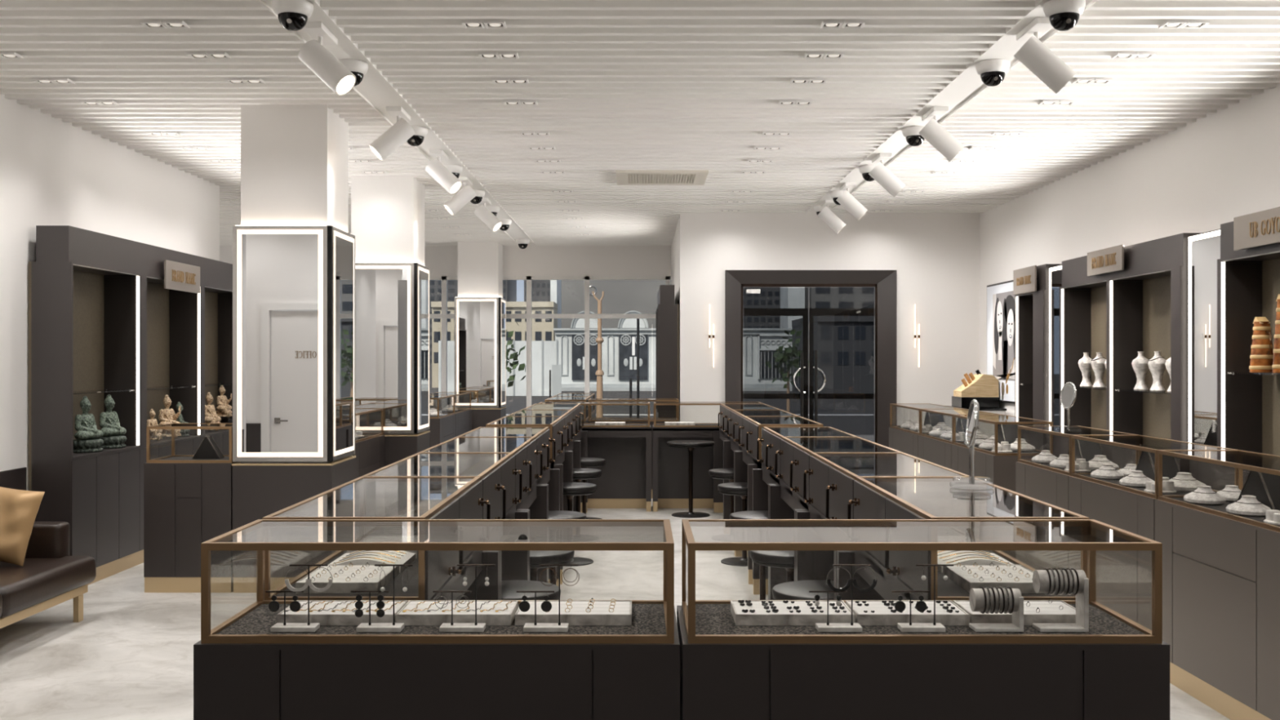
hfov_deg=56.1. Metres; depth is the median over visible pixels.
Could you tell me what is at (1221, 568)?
display counter
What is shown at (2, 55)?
recessed light
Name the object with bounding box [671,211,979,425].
wall
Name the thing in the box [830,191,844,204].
dome camera
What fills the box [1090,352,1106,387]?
bust
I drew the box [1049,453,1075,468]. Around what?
stand
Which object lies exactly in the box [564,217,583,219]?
recessed light
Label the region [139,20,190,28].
recessed light
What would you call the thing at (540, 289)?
tower
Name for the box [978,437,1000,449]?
stand
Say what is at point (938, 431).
stand
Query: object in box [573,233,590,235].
recessed light
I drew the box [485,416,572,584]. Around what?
display case
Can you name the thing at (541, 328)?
building
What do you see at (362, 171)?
recessed light
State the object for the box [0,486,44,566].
cushion
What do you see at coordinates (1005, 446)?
pedestal
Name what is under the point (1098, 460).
stand
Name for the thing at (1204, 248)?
wall mirror
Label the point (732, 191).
recessed light
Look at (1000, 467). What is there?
display case
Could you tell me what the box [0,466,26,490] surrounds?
wainscoting
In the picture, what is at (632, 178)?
grille
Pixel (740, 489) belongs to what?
stool
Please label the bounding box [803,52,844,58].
recessed light
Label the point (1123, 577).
display case
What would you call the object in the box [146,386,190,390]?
glass shelf
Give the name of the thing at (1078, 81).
recessed light
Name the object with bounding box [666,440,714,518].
bar stool
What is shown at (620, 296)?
tower
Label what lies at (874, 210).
recessed light
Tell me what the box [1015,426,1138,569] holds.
display case
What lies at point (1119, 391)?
glass shelf
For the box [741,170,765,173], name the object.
recessed light
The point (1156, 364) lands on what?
bust
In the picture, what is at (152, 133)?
recessed light
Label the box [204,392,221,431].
statue
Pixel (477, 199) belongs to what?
dome camera
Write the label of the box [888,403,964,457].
countertop
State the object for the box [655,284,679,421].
display cabinet
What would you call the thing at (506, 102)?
recessed light
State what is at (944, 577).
earring
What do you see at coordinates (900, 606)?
earring
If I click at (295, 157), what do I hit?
column
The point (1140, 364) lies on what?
bust
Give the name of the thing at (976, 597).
stand
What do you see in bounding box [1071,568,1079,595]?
bangle
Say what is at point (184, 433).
statue
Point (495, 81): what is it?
recessed light
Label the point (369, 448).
display counter
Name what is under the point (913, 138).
dome camera
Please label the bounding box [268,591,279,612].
earring
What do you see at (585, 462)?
stool
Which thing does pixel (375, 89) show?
track
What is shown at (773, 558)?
stool
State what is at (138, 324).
display cabinet
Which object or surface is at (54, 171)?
wall
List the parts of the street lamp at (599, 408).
arm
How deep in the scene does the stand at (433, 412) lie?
13.93 m
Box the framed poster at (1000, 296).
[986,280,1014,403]
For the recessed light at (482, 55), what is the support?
in the ceiling
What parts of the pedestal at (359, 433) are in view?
post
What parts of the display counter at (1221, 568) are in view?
drawer, door, frame, kick plate, glass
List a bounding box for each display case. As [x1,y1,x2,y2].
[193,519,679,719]
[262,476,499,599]
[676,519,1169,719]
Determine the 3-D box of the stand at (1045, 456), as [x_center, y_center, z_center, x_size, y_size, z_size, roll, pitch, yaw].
[2.585,0.615,7.646,0.168,0.078,0.205,0,0,0]
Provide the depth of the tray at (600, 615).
2.97 m
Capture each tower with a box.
[429,280,516,377]
[524,280,550,301]
[550,280,561,328]
[561,280,671,328]
[742,287,743,328]
[808,287,808,315]
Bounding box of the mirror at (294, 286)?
[232,225,355,462]
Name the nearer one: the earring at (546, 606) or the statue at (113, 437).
the earring at (546, 606)
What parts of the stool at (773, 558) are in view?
seat, under plate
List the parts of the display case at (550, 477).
frame, glass, door, post, handle, door, handle, post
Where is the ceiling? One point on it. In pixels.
(615, 85)
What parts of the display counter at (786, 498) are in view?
handle, post, door, handle, post, door, frame, glass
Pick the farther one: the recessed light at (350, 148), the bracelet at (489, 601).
the recessed light at (350, 148)
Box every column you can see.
[240,104,348,462]
[351,175,424,435]
[457,241,502,408]
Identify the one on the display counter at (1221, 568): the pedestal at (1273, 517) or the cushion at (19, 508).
the pedestal at (1273, 517)
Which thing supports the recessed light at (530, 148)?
in the ceiling
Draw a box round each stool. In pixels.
[501,580,560,599]
[529,550,574,581]
[548,510,586,584]
[563,482,596,565]
[573,467,601,542]
[580,457,605,519]
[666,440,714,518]
[708,467,733,542]
[717,482,747,566]
[728,510,768,599]
[749,550,794,582]
[772,580,834,599]
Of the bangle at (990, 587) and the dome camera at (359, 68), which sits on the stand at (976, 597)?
the bangle at (990, 587)
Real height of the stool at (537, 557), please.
0.575 m
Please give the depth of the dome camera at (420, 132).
8.47 m
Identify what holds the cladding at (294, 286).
attached to the column at (295, 157)
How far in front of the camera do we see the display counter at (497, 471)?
5.06 m
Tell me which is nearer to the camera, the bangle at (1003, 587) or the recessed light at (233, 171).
the bangle at (1003, 587)
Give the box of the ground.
[429,377,808,418]
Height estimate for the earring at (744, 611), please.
0.008 m
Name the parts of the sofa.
rail, arm, leg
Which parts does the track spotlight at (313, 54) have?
stem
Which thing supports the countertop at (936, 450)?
on the floor
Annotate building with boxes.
[431,301,557,387]
[553,310,743,391]
[808,315,808,395]
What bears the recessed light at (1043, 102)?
in the ceiling
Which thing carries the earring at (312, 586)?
hanging from the stand at (278, 627)
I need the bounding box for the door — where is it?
[724,270,896,447]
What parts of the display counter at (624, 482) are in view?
frame, glass, kick plate, post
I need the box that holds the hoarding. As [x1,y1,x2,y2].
[438,338,558,395]
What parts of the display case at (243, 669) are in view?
drawer, frame, glass, glass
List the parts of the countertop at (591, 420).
glass, frame, drawer, door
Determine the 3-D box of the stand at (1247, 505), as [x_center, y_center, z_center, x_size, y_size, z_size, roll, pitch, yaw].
[2.585,0.615,5.095,0.168,0.078,0.205,0,0,0]
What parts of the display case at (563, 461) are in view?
frame, glass, door, post, handle, door, handle, post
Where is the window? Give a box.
[429,275,671,408]
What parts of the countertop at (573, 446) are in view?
glass, frame, door, post, handle, door, handle, post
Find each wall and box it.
[0,93,219,490]
[219,242,671,275]
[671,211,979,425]
[979,83,1279,416]
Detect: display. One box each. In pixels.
[329,550,415,573]
[937,550,1013,573]
[1248,316,1273,372]
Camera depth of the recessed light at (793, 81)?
7.01 m
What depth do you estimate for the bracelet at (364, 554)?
3.76 m
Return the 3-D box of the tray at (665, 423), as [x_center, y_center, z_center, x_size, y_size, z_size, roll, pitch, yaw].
[0.400,0.640,12.080,0.300,0.027,0.200,0,0,0]
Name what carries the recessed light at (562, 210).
in the ceiling
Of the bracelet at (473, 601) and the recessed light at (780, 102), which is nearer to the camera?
the bracelet at (473, 601)
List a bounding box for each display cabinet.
[28,225,232,585]
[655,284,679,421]
[1013,263,1062,450]
[1059,232,1201,472]
[1217,206,1279,490]
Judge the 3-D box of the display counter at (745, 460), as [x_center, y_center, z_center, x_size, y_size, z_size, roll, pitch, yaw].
[0.981,0.965,8.610,0.513,1.070,1.180,0,0,0]
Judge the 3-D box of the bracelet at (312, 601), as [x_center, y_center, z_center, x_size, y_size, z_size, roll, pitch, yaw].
[-0.859,0.625,3.044,0.021,0.005,0.129,0,0,17]
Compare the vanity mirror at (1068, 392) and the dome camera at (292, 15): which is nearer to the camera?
the dome camera at (292, 15)
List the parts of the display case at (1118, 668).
glass, glass, frame, drawer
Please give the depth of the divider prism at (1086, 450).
7.38 m
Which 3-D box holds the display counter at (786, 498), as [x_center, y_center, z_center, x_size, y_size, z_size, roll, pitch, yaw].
[0.981,0.965,6.150,0.513,1.070,1.140,0,0,0]
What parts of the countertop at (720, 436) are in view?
post, handle, door, handle, door, frame, glass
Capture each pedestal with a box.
[355,430,364,437]
[917,424,933,432]
[949,431,965,441]
[991,441,1013,452]
[1064,458,1091,472]
[1143,476,1176,493]
[1263,509,1279,525]
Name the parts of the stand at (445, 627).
post, post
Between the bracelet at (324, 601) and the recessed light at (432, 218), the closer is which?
the bracelet at (324, 601)
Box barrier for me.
[549,364,561,397]
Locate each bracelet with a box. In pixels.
[285,600,313,612]
[296,600,325,612]
[309,600,333,612]
[317,600,348,611]
[331,600,356,612]
[335,556,395,563]
[338,554,398,560]
[342,551,400,558]
[342,600,368,612]
[346,550,403,555]
[349,550,406,554]
[351,602,377,611]
[374,600,403,611]
[402,600,426,612]
[413,600,440,611]
[426,601,451,611]
[441,600,463,612]
[457,600,474,612]
[466,600,490,611]
[480,600,502,612]
[494,600,512,612]
[937,550,994,555]
[939,551,999,558]
[942,554,1003,560]
[946,556,1007,563]
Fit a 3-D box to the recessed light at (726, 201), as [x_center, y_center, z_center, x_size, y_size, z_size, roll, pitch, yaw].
[0.985,-1.632,12.348,0.206,0.012,0.096,0,0,0]
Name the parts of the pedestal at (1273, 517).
plate, post, post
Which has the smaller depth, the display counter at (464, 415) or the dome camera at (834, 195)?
the dome camera at (834, 195)
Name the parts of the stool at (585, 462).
under plate, seat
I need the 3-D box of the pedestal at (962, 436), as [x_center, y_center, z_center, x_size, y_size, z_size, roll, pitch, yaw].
[2.575,0.619,9.680,0.148,0.070,0.148,0,0,0]
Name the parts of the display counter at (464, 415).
glass, frame, drawer, door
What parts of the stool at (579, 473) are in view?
under plate, seat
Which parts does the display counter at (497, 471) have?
frame, glass, door, post, handle, door, post, handle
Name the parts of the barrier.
frame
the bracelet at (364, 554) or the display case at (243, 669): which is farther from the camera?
the bracelet at (364, 554)
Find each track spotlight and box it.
[297,22,355,95]
[368,106,414,160]
[425,149,462,194]
[443,177,476,215]
[474,198,502,231]
[817,200,845,233]
[835,182,867,220]
[868,152,905,197]
[919,106,964,161]
[1013,17,1075,93]
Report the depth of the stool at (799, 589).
4.83 m
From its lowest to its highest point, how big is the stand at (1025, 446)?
0.087 m
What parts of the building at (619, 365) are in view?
niche moulding, arch moulding, door plate, door, arch moulding, niche moulding, door, door plate, arch moulding, arch moulding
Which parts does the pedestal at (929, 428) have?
post, post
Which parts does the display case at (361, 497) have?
glass, door, handle, door, post, handle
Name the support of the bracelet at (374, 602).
on the tray at (323, 617)
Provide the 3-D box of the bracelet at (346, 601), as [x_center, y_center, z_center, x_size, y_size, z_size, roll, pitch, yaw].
[-0.773,0.625,3.044,0.021,0.005,0.129,0,0,20]
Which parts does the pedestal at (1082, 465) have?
post, post, plate, post, post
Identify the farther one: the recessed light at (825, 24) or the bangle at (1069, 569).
the recessed light at (825, 24)
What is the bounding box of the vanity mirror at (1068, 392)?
[1056,382,1079,431]
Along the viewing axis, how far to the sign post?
25.97 m
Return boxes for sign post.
[629,318,639,417]
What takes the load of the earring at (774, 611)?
on the tray at (760, 617)
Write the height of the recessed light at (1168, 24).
0.012 m
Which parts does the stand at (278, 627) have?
post, post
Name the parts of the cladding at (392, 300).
corner post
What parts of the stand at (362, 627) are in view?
post, post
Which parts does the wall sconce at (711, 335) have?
wall plate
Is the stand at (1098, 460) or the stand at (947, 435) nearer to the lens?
the stand at (1098, 460)
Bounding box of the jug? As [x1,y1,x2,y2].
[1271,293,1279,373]
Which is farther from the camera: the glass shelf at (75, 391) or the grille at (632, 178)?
the grille at (632, 178)
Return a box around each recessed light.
[0,52,23,58]
[31,78,75,84]
[79,100,119,105]
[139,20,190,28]
[146,131,181,135]
[178,146,209,150]
[186,52,231,58]
[219,200,233,202]
[224,78,265,84]
[231,170,240,173]
[348,146,355,150]
[348,159,372,162]
[360,170,386,173]
[424,208,438,211]
[430,217,448,219]
[442,226,460,227]
[453,233,471,235]
[462,20,506,28]
[478,52,519,58]
[492,78,528,84]
[503,100,537,105]
[520,131,549,135]
[527,146,555,150]
[534,159,560,162]
[540,170,564,173]
[551,190,573,192]
[555,200,576,202]
[560,208,580,211]
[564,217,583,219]
[569,226,586,227]
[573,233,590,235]
[720,208,740,211]
[725,200,746,202]
[730,190,752,192]
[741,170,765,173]
[746,159,773,162]
[754,146,782,150]
[761,131,791,135]
[777,100,812,105]
[789,78,826,84]
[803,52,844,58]
[819,20,865,28]
[871,208,893,211]
[885,200,907,202]
[902,190,924,192]
[931,170,957,173]
[948,159,977,162]
[968,146,998,150]
[991,131,1023,135]
[1038,100,1075,105]
[1071,78,1112,84]
[1111,52,1156,58]
[1158,20,1209,28]
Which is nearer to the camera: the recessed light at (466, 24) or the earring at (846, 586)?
the earring at (846, 586)
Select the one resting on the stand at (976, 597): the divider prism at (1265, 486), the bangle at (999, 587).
the bangle at (999, 587)
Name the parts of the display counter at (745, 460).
post, handle, door, handle, door, post, glass, frame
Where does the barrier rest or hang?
on the ground
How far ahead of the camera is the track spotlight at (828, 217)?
12.44 m
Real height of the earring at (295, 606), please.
0.050 m
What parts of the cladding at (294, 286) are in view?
kick plate, corner post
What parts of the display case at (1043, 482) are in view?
drawer, door, frame, glass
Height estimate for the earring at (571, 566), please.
0.051 m
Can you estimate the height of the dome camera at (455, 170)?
0.129 m
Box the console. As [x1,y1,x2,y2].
[946,405,1006,437]
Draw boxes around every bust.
[1078,352,1092,386]
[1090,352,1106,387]
[1131,351,1148,390]
[1147,351,1165,391]
[1164,357,1170,392]
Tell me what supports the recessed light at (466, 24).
in the ceiling
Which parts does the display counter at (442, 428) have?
glass, frame, drawer, door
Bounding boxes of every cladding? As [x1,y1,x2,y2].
[231,225,355,592]
[355,262,430,466]
[454,297,506,430]
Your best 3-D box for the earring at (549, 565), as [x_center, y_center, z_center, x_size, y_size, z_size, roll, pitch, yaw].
[-0.222,0.521,2.903,0.044,0.051,0.005,0,0,0]
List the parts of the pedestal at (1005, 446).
post, plate, post, post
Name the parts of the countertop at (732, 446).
post, handle, door, handle, post, door, frame, glass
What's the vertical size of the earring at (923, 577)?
0.037 m
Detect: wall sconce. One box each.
[708,304,715,367]
[913,304,920,367]
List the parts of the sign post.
plate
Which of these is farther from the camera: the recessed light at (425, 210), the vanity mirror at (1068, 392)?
the recessed light at (425, 210)
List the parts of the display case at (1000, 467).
drawer, glass, frame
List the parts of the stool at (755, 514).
seat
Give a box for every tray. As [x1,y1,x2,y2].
[276,600,407,625]
[295,564,399,593]
[346,550,418,558]
[395,600,518,625]
[515,600,631,625]
[595,422,625,425]
[664,422,694,425]
[730,600,854,625]
[845,600,968,625]
[942,564,1047,593]
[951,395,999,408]
[953,600,1075,625]
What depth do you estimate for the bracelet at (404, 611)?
3.02 m
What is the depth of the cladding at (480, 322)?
16.55 m
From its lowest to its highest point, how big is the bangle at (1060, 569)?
0.065 m
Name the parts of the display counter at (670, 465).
post, kick plate, glass, frame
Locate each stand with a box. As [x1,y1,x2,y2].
[191,435,224,458]
[265,564,328,631]
[351,564,413,631]
[429,408,440,416]
[432,564,495,631]
[441,404,456,412]
[516,564,578,631]
[808,564,871,631]
[891,564,953,631]
[900,419,915,428]
[910,422,925,431]
[928,426,946,435]
[933,422,951,431]
[940,429,958,439]
[964,434,985,445]
[968,588,1023,631]
[977,429,988,439]
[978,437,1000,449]
[1010,438,1035,451]
[1031,449,1057,463]
[1032,569,1088,631]
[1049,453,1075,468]
[1088,454,1119,471]
[1090,463,1124,479]
[1117,463,1136,476]
[1119,470,1153,487]
[1168,471,1206,492]
[1183,484,1226,505]
[1217,484,1240,502]
[1226,494,1271,516]
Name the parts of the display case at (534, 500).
glass, frame, door, post, handle, door, post, handle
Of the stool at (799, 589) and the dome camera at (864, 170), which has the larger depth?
the dome camera at (864, 170)
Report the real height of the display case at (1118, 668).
1.070 m
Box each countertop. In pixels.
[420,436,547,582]
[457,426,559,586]
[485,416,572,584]
[506,409,580,542]
[521,403,587,512]
[545,396,590,422]
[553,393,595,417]
[588,398,679,498]
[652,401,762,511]
[713,403,780,512]
[723,409,799,554]
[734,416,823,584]
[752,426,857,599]
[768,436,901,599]
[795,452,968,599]
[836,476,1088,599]
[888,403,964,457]
[918,408,1002,469]
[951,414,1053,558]
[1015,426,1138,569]
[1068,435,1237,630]
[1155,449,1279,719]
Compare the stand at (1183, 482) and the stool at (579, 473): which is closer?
the stand at (1183, 482)
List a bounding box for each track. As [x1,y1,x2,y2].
[258,0,532,242]
[804,0,1097,213]
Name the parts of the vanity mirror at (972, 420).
glass, stem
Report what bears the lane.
on the ground
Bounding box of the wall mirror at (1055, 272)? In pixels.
[1048,264,1062,457]
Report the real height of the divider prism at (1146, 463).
0.199 m
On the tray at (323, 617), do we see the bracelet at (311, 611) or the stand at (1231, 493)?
the bracelet at (311, 611)
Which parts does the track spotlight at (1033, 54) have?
stem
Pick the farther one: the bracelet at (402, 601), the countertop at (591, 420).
the countertop at (591, 420)
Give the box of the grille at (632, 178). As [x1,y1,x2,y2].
[627,173,696,183]
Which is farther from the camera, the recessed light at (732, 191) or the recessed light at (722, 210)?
the recessed light at (722, 210)
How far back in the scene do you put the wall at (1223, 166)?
9.03 m
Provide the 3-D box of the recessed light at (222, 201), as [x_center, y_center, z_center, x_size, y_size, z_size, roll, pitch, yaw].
[-4.300,-1.632,12.350,0.206,0.012,0.096,0,0,0]
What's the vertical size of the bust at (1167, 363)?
0.282 m
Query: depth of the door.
13.57 m
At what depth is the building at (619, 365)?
59.87 m
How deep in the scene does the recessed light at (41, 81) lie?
7.01 m
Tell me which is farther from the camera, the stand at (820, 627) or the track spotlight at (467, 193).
the track spotlight at (467, 193)
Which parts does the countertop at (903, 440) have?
drawer, glass, frame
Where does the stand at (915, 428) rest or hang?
on the countertop at (903, 440)
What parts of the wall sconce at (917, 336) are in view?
wall plate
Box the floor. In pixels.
[0,498,1230,719]
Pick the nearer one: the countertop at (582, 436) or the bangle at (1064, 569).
the bangle at (1064, 569)
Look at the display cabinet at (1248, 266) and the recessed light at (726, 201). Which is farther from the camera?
the recessed light at (726, 201)
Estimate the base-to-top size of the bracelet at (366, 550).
0.021 m
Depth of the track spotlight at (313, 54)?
5.94 m
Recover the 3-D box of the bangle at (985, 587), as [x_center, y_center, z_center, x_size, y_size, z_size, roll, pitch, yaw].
[0.841,0.582,2.910,0.005,0.065,0.065,0,0,0]
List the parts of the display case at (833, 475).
handle, post, door, handle, post, door, glass, frame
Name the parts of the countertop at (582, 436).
glass, frame, door, handle, door, handle, post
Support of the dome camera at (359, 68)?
attached to the track at (375, 89)
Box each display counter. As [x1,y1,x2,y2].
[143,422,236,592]
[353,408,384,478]
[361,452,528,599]
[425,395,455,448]
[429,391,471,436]
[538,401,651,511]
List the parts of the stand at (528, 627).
post, post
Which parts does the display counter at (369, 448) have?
glass, frame, drawer, door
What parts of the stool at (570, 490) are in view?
under plate, seat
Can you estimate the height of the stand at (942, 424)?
0.087 m
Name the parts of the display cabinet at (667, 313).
panel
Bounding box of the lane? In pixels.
[506,414,808,415]
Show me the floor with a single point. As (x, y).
(130, 656)
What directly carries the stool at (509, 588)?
on the floor
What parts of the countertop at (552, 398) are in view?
glass, glass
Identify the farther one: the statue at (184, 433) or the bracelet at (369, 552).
the statue at (184, 433)
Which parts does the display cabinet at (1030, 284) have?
door, door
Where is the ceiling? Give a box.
[0,0,1279,245]
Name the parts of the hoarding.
post, post, post, post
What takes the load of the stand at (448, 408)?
on the display counter at (464, 415)
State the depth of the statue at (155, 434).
9.31 m
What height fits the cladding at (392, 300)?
2.369 m
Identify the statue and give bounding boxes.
[73,395,103,453]
[99,394,126,448]
[146,408,162,440]
[158,395,181,438]
[175,401,190,436]
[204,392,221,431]
[215,385,231,417]
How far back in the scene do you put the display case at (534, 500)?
6.24 m
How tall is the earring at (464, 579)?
0.051 m
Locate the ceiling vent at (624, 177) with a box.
[615,169,708,185]
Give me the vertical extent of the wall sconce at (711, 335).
0.700 m
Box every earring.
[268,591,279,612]
[284,564,310,591]
[289,591,301,612]
[307,565,333,591]
[355,592,363,617]
[376,592,384,617]
[379,565,385,591]
[401,564,408,591]
[435,592,448,608]
[456,591,469,608]
[462,565,467,586]
[484,564,488,586]
[519,591,529,612]
[539,564,557,586]
[541,591,551,612]
[561,565,579,586]
[742,608,748,613]
[772,608,778,613]
[813,591,820,605]
[826,564,851,591]
[835,592,841,605]
[852,565,877,591]
[894,593,905,612]
[915,592,926,612]
[920,564,925,580]
[942,565,947,580]
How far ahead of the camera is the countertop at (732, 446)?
10.13 m
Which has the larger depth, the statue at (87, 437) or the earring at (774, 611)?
the statue at (87, 437)
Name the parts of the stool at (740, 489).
seat, under plate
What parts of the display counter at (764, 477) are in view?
post, handle, door, handle, post, door, glass, frame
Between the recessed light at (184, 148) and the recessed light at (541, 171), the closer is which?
the recessed light at (184, 148)
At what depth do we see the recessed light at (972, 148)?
9.22 m
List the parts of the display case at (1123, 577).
drawer, door, frame, glass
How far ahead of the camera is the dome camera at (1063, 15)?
5.48 m
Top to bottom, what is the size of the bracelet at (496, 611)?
0.005 m
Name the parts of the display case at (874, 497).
handle, post, door, handle, door, glass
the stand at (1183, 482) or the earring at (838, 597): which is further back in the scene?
the stand at (1183, 482)
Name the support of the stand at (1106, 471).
on the display case at (1123, 577)
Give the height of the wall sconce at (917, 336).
0.700 m
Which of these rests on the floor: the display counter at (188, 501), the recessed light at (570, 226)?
the display counter at (188, 501)
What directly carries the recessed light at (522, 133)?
in the ceiling
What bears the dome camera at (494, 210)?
attached to the track at (375, 89)
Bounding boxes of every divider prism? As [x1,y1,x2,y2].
[923,412,944,426]
[955,417,978,434]
[997,424,1022,444]
[1067,439,1103,461]
[1135,450,1180,481]
[1237,470,1279,511]
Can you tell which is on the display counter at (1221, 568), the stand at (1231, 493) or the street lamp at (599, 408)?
the stand at (1231, 493)
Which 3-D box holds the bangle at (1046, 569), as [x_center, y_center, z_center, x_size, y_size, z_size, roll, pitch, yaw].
[0.985,0.537,2.910,0.005,0.065,0.065,0,0,0]
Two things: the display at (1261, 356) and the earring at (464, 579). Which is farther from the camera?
the display at (1261, 356)
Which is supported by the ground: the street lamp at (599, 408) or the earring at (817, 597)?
the street lamp at (599, 408)
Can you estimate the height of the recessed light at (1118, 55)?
0.012 m
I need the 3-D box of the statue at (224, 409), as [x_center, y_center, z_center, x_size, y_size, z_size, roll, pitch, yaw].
[-3.795,0.377,10.917,0.139,0.300,0.180,0,0,8]
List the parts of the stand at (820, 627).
post, post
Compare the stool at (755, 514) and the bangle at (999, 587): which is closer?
the bangle at (999, 587)
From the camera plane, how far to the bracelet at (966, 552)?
3.80 m
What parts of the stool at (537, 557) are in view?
under plate, seat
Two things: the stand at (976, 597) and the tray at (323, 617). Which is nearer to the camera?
the stand at (976, 597)
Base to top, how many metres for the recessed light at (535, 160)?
0.012 m
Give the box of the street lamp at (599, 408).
[589,285,604,417]
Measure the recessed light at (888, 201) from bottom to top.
0.012 m
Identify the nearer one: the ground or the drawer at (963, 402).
the drawer at (963, 402)
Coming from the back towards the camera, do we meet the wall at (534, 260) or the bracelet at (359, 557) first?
the wall at (534, 260)
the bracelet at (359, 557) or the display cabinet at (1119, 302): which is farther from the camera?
the display cabinet at (1119, 302)
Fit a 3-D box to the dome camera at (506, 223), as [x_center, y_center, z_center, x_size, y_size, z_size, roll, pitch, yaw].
[-1.600,-1.581,14.100,0.184,0.129,0.184,0,0,0]
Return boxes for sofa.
[0,521,96,628]
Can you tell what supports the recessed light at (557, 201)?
in the ceiling
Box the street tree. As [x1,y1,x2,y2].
[506,321,526,386]
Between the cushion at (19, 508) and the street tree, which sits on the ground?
the street tree
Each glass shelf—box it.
[73,389,132,394]
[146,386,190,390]
[204,383,230,386]
[1075,386,1106,390]
[1117,389,1170,394]
[1240,372,1279,374]
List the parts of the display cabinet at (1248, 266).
door, panel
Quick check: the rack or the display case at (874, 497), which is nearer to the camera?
the display case at (874, 497)
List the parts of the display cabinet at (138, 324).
door, door, kick plate, panel, door, door, door, door, door, door, display plinth, door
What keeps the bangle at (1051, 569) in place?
on the stand at (1041, 583)
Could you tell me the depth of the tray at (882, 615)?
2.96 m
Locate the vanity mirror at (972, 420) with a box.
[951,399,994,488]
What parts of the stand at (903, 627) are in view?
post, post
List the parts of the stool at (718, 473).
seat, under plate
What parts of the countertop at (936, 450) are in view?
drawer, frame, glass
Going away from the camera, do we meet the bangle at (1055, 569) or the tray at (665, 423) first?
the bangle at (1055, 569)
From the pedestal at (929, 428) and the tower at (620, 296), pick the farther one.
the tower at (620, 296)
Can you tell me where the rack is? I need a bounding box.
[951,368,999,408]
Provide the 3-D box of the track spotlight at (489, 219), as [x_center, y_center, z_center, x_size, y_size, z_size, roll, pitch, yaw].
[-1.560,-1.482,12.350,0.292,0.332,0.320,0,0,0]
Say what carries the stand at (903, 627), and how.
on the display case at (1118, 668)
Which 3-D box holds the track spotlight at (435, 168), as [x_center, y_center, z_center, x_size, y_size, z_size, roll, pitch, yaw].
[-1.560,-1.482,9.550,0.292,0.332,0.320,0,0,0]
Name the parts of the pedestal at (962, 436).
post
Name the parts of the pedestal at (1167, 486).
post, post, plate, post, post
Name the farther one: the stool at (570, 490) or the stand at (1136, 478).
the stool at (570, 490)
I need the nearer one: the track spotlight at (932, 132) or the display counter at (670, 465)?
the track spotlight at (932, 132)
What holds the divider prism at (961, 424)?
on the countertop at (936, 450)
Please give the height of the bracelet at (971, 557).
0.021 m
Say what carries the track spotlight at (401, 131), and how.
attached to the track at (375, 89)
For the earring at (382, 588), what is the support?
hanging from the stand at (362, 627)
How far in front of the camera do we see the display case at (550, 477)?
7.37 m
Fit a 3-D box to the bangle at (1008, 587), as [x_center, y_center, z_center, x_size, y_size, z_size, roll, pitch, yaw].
[0.896,0.582,2.910,0.005,0.065,0.065,0,0,0]
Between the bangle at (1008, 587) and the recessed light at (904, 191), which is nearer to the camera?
the bangle at (1008, 587)
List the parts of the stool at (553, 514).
seat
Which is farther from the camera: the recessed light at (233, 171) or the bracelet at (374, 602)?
the recessed light at (233, 171)
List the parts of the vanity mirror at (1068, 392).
glass, stem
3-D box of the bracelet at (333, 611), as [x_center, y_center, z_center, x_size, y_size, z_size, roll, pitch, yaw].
[-0.745,0.625,3.045,0.021,0.005,0.129,0,0,14]
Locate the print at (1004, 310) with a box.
[995,301,1014,379]
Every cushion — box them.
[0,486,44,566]
[0,555,96,617]
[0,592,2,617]
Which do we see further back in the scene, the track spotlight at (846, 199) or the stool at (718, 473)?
the track spotlight at (846, 199)
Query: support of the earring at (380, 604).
hanging from the stand at (362, 627)
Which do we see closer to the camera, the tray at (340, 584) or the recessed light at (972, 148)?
the tray at (340, 584)
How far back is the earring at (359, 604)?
2.90 m
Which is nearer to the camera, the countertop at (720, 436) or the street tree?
the countertop at (720, 436)
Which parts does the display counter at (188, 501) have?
drawer, door, kick plate, frame, glass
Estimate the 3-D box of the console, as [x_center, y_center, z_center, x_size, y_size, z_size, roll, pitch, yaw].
[3.555,1.000,12.750,0.420,1.000,0.860,0,0,0]
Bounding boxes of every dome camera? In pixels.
[271,0,313,31]
[338,58,368,86]
[406,125,427,146]
[444,164,462,177]
[470,189,484,204]
[485,205,499,216]
[499,218,511,231]
[515,239,529,248]
[813,205,831,217]
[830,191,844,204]
[858,164,875,181]
[902,125,924,146]
[975,58,1009,86]
[1043,0,1085,31]
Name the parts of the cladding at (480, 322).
corner post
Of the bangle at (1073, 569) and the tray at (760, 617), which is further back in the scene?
the tray at (760, 617)
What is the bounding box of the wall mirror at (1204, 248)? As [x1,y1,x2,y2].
[1188,228,1220,490]
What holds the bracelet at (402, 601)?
on the tray at (323, 617)
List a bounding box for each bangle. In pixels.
[979,586,986,613]
[983,586,991,613]
[988,586,995,613]
[993,586,1000,613]
[997,586,1004,613]
[1002,586,1009,613]
[1006,586,1014,613]
[1043,568,1051,595]
[1048,568,1056,595]
[1053,568,1060,595]
[1057,568,1065,595]
[1062,568,1070,595]
[1066,568,1075,595]
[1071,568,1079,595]
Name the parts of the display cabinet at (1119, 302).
door, door, door, panel, door, door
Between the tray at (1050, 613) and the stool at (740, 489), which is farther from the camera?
the stool at (740, 489)

